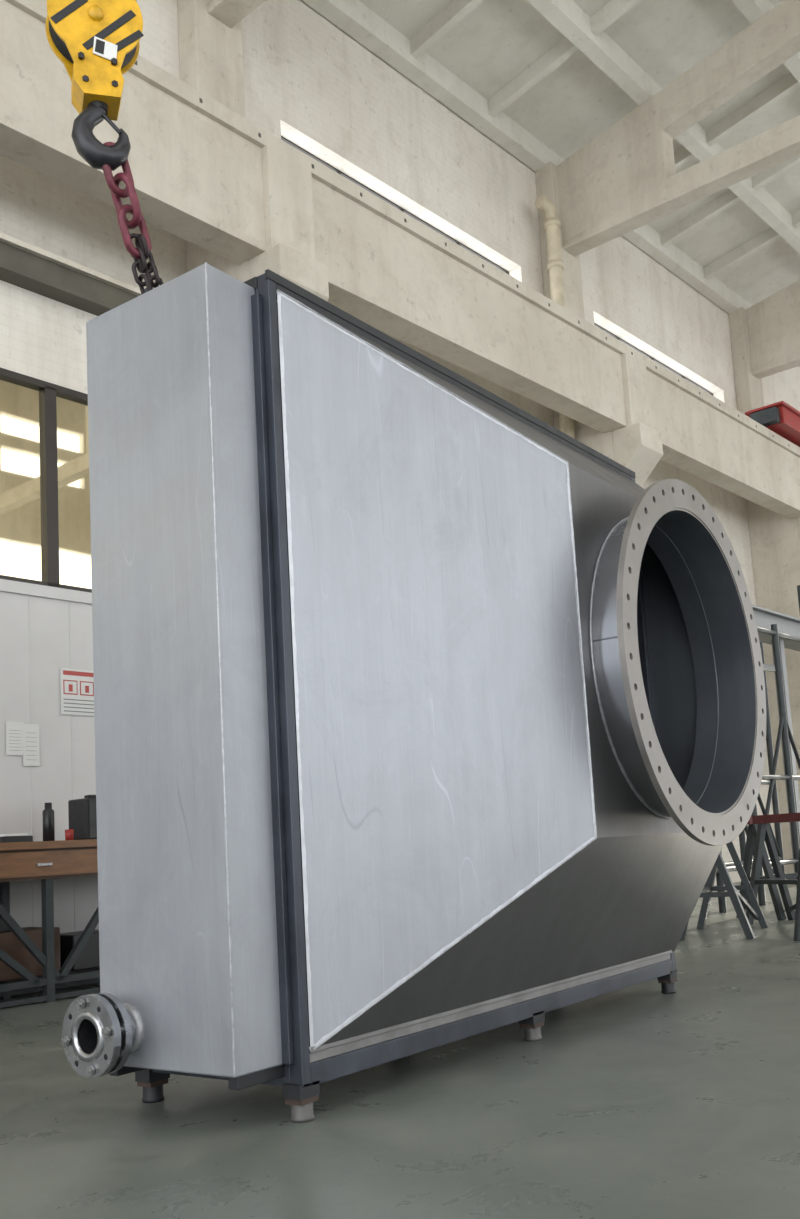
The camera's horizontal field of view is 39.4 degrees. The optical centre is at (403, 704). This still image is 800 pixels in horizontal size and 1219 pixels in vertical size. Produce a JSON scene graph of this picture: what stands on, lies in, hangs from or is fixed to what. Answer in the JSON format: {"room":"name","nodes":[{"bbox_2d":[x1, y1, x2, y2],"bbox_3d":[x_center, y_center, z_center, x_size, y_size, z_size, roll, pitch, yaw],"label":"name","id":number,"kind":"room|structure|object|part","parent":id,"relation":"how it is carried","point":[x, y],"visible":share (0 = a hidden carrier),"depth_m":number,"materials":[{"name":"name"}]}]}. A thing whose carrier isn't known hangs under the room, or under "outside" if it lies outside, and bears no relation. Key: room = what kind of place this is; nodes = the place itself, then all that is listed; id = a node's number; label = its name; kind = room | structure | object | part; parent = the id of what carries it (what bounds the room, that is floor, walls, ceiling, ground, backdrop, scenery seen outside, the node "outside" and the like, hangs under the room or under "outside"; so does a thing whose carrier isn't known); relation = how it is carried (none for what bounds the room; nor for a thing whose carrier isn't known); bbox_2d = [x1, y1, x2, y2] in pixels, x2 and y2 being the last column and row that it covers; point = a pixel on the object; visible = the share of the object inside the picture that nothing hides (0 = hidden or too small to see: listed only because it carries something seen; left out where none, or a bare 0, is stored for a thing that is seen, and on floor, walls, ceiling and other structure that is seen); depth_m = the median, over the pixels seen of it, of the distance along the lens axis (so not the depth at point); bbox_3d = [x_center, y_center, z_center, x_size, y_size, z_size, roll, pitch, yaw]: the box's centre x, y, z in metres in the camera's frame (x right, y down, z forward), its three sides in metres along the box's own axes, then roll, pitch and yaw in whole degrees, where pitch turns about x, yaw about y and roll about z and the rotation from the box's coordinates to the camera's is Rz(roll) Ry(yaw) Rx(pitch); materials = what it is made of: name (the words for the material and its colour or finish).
{"room":"industrial hall","nodes":[
{"label":"industrial hall","id":0,"kind":"room"},
{"bbox_2d":[0,280,99,981],"bbox_3d":[-7.096,-0.938,2.370,0.123,4.840,17.400,-9,-9,40],"label":"wall partition","id":1,"kind":"structure","parent":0,"point":[44,630],"depth_m":7.61,"materials":[{"name":"white paint"}]},
{"bbox_2d":[6,721,39,765],"bbox_3d":[-2.517,0.262,7.388,0.006,0.290,0.240,-9,-9,40],"label":"paper sheets","id":2,"kind":"object","parent":1,"relation":"attached to","point":[21,738],"visible":1,"depth_m":7.39,"materials":[{"name":"white paper"}]},
{"bbox_2d":[0,367,53,586],"bbox_3d":[-3.177,-1.587,7.043,0.090,1.500,2.100,-9,-9,40],"label":"window","id":3,"kind":"structure","parent":1,"relation":"in","point":[26,505],"depth_m":7.69,"materials":[{"name":"clear glass"}]},
{"bbox_2d":[0,232,141,315],"bbox_3d":[-7.184,-3.447,2.641,0.262,0.250,17.400,-9,-9,40],"label":"beam","id":4,"kind":"structure","parent":1,"relation":"on","point":[24,265],"depth_m":7.93,"materials":[{"name":"paint"}]},
{"bbox_2d":[50,383,91,592],"bbox_3d":[-1.969,-1.480,8.428,0.090,1.500,1.580,-9,-9,40],"label":"window","id":5,"kind":"structure","parent":1,"relation":"in","point":[69,407],"depth_m":7.96,"materials":[{"name":"clear glass"}]},
{"bbox_2d":[60,668,93,715],"bbox_3d":[-2.209,-0.080,7.810,0.008,0.320,0.420,-9,-9,40],"label":"poster","id":6,"kind":"object","parent":1,"relation":"attached to","point":[77,686],"visible":0.68,"depth_m":7.75,"materials":[{"name":"white paper"}]},
{"bbox_2d":[45,0,163,293],"bbox_3d":[-1.133,-4.586,4.044,0.382,6.487,0.208,0,-8,-21],"label":"hook block","id":7,"kind":"object","parent":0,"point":[96,42],"visible":0.94,"depth_m":3.65,"materials":[{"name":"yellow paint"}]},
{"bbox_3d":[-0.901,-1.605,3.712,0.108,0.472,0.259,-8,-9,36],"label":"lifting chain","id":8,"kind":"part","parent":7,"relation":"part of","materials":[{"name":"red paint"}]},
{"bbox_2d":[0,877,799,1218],"bbox_3d":[7.670,1.311,6.992,17.200,0.100,44.000,-9,-9,40],"label":"floor","id":9,"kind":"structure","parent":0,"point":[638,1101],"depth_m":3.26,"materials":[{"name":"grey concrete"}]},
{"bbox_2d":[0,839,99,1007],"bbox_3d":[-2.365,1.319,6.774,0.620,0.945,2.900,-9,-9,40],"label":"wooden workbench","id":10,"kind":"object","parent":9,"relation":"on","point":[27,953],"visible":0.57,"depth_m":6.68,"materials":[{"name":"brown wood"}]},
{"bbox_2d":[0,833,32,842],"bbox_3d":[-2.388,0.815,6.767,0.200,0.055,0.200,-9,-9,40],"label":"tray","id":11,"kind":"object","parent":10,"relation":"on","point":[4,838],"visible":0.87,"depth_m":6.70,"materials":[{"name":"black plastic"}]},
{"bbox_2d":[42,803,54,840],"bbox_3d":[-2.196,0.729,6.913,0.069,0.240,0.069,-9,-9,40],"label":"bottle","id":12,"kind":"object","parent":10,"relation":"on","point":[48,812],"visible":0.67,"depth_m":6.88,"materials":[{"name":"plastic"}]},
{"bbox_2d":[65,829,73,839],"bbox_3d":[-2.083,0.816,6.966,0.055,0.070,0.055,-9,-9,40],"label":"paper cup","id":13,"kind":"object","parent":10,"relation":"on","point":[69,833],"visible":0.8,"depth_m":6.94,"materials":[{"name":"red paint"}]},
{"bbox_2d":[68,795,96,839],"bbox_3d":[-1.964,0.731,7.228,0.242,0.290,0.320,-9,-9,40],"label":"speaker","id":14,"kind":"object","parent":10,"relation":"on","point":[82,816],"visible":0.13,"depth_m":7.08},
{"bbox_2d":[61,262,765,1122],"bbox_3d":[0.304,0.003,4.555,1.278,2.700,3.318,-8,-9,36],"label":"industrial heat exchanger","id":15,"kind":"object","parent":9,"relation":"on","point":[423,722],"visible":1,"depth_m":3.72,"materials":[{"name":"silver metal"}]},
{"bbox_2d":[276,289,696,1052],"bbox_3d":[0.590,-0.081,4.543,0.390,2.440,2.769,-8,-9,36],"label":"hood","id":16,"kind":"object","parent":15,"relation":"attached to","point":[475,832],"depth_m":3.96,"materials":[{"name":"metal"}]},
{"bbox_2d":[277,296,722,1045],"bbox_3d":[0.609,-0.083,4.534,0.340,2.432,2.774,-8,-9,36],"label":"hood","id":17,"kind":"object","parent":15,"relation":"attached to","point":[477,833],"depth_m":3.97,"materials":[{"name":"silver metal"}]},
{"bbox_2d":[535,195,574,438],"bbox_3d":[2.045,-2.004,13.427,0.210,8.704,0.340,-9,-9,40],"label":"drain pipe","id":18,"kind":"object","parent":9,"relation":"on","point":[552,225],"visible":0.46,"depth_m":13.85,"materials":[{"name":"beige plastic"}]},
{"bbox_2d":[680,841,767,940],"bbox_3d":[2.411,1.331,8.523,0.552,0.842,1.000,-6,-8,23],"label":"sawhorse","id":19,"kind":"object","parent":9,"relation":"on","point":[737,899],"visible":0.58,"depth_m":8.75,"materials":[{"name":"grey metal"}]},
{"bbox_2d":[704,624,799,912],"bbox_3d":[3.412,0.588,11.761,0.669,3.000,3.769,-9,-9,40],"label":"metal stand","id":20,"kind":"object","parent":9,"relation":"on","point":[784,730],"visible":0.18,"depth_m":12.25,"materials":[{"name":"grey metal"}]},
{"bbox_2d":[736,816,799,919],"bbox_3d":[3.450,1.418,9.869,1.000,0.892,0.552,0,-8,-26],"label":"sawhorse","id":21,"kind":"object","parent":9,"relation":"on","point":[752,828],"visible":0.4,"depth_m":9.64,"materials":[{"name":"red paint"}]},
{"bbox_2d":[746,813,799,924],"bbox_3d":[3.231,1.312,8.938,0.552,0.892,1.000,1,-8,-28],"label":"sawhorse","id":22,"kind":"object","parent":9,"relation":"on","point":[764,833],"visible":0.92,"depth_m":9.30,"materials":[{"name":"red paint"}]},
{"bbox_2d":[752,605,799,884],"bbox_3d":[4.820,0.575,14.522,0.410,3.560,8.500,-9,-9,40],"label":"trestle","id":23,"kind":"structure","parent":9,"relation":"on","point":[764,617],"depth_m":14.85,"materials":[{"name":"paint"}]},
{"bbox_2d":[793,585,799,941],"bbox_3d":[2.907,0.405,7.855,0.603,2.460,0.590,-3,-7,0],"label":"pole","id":24,"kind":"object","parent":9,"relation":"on","point":[797,910],"visible":1,"depth_m":7.65,"materials":[{"name":"grey metal"}]},
{"bbox_2d":[0,0,799,884],"bbox_3d":[1.079,-2.361,13.028,0.252,9.420,44.000,-9,-9,40],"label":"wall","id":25,"kind":"structure","parent":0,"point":[309,83],"depth_m":12.41,"materials":[{"name":"concrete"}]},
{"bbox_2d":[177,0,328,300],"bbox_3d":[-1.196,-2.665,9.333,1.184,9.350,0.540,-9,-9,40],"label":"pillar","id":26,"kind":"structure","parent":25,"relation":"attached to","point":[210,51],"depth_m":9.80,"materials":[{"name":"paint"}]},
{"bbox_2d":[207,0,265,27],"bbox_3d":[3.954,-8.998,5.329,15.684,3.920,0.282,-9,-9,40],"label":"beam","id":27,"kind":"structure","parent":26,"relation":"on","point":[228,12],"depth_m":9.87,"materials":[{"name":"paint"}]},
{"bbox_2d":[281,136,508,273],"bbox_3d":[0.010,-5.039,12.414,0.043,0.990,4.064,-9,-9,40],"label":"window","id":28,"kind":"structure","parent":25,"relation":"in","point":[282,138],"depth_m":12.29,"materials":[{"name":"white glass"}]},
{"bbox_2d":[535,162,662,486],"bbox_3d":[2.572,-2.331,13.650,1.184,9.350,0.540,-9,-9,40],"label":"pillar","id":29,"kind":"structure","parent":25,"relation":"attached to","point":[638,447],"depth_m":13.67,"materials":[{"name":"paint"}]},
{"bbox_2d":[0,0,799,518],"bbox_3d":[1.073,-3.937,11.826,0.442,1.040,42.000,-9,-9,40],"label":"beam","id":30,"kind":"structure","parent":29,"relation":"on","point":[204,174],"depth_m":9.94,"materials":[{"name":"beige concrete"}]},
{"bbox_3d":[0.997,-4.484,11.934,0.080,0.080,42.000,-9,-9,40],"label":"rail","id":31,"kind":"object","parent":30,"relation":"on","visible":0},
{"bbox_2d":[745,401,799,446],"bbox_3d":[6.700,-4.204,18.203,0.600,0.300,4.050,-9,-9,40],"label":"carriage","id":32,"kind":"object","parent":31,"relation":"on","point":[781,418],"visible":0.83,"depth_m":16.76,"materials":[{"name":"paint"}]},
{"bbox_2d":[557,0,799,256],"bbox_3d":[7.722,-8.664,9.646,15.684,3.920,0.281,-9,-9,40],"label":"beam","id":33,"kind":"structure","parent":29,"relation":"on","point":[625,179],"depth_m":13.33,"materials":[{"name":"paint"}]},
{"bbox_2d":[594,323,712,395],"bbox_3d":[3.764,-4.706,16.716,0.043,0.990,4.024,-9,-9,40],"label":"window","id":34,"kind":"structure","parent":25,"relation":"in","point":[595,324],"depth_m":16.73,"materials":[{"name":"white glass"}]},
{"bbox_2d":[728,307,799,873],"bbox_3d":[6.314,-2.000,17.938,1.184,9.350,0.540,-9,-9,40],"label":"pillar","id":35,"kind":"structure","parent":25,"relation":"attached to","point":[774,537],"depth_m":17.89,"materials":[{"name":"paint"}]},
{"bbox_2d":[746,279,799,378],"bbox_3d":[11.463,-8.332,13.934,15.684,3.920,0.281,-9,-9,40],"label":"beam","id":36,"kind":"structure","parent":35,"relation":"on","point":[773,323],"depth_m":18.28,"materials":[{"name":"paint"}]},
{"bbox_2d":[302,0,799,313],"bbox_3d":[7.080,-9.640,8.354,17.134,3.396,44.001,-9,-9,40],"label":"ceiling","id":37,"kind":"structure","parent":0,"point":[541,79],"depth_m":13.34,"materials":[{"name":"concrete"}]}
]}

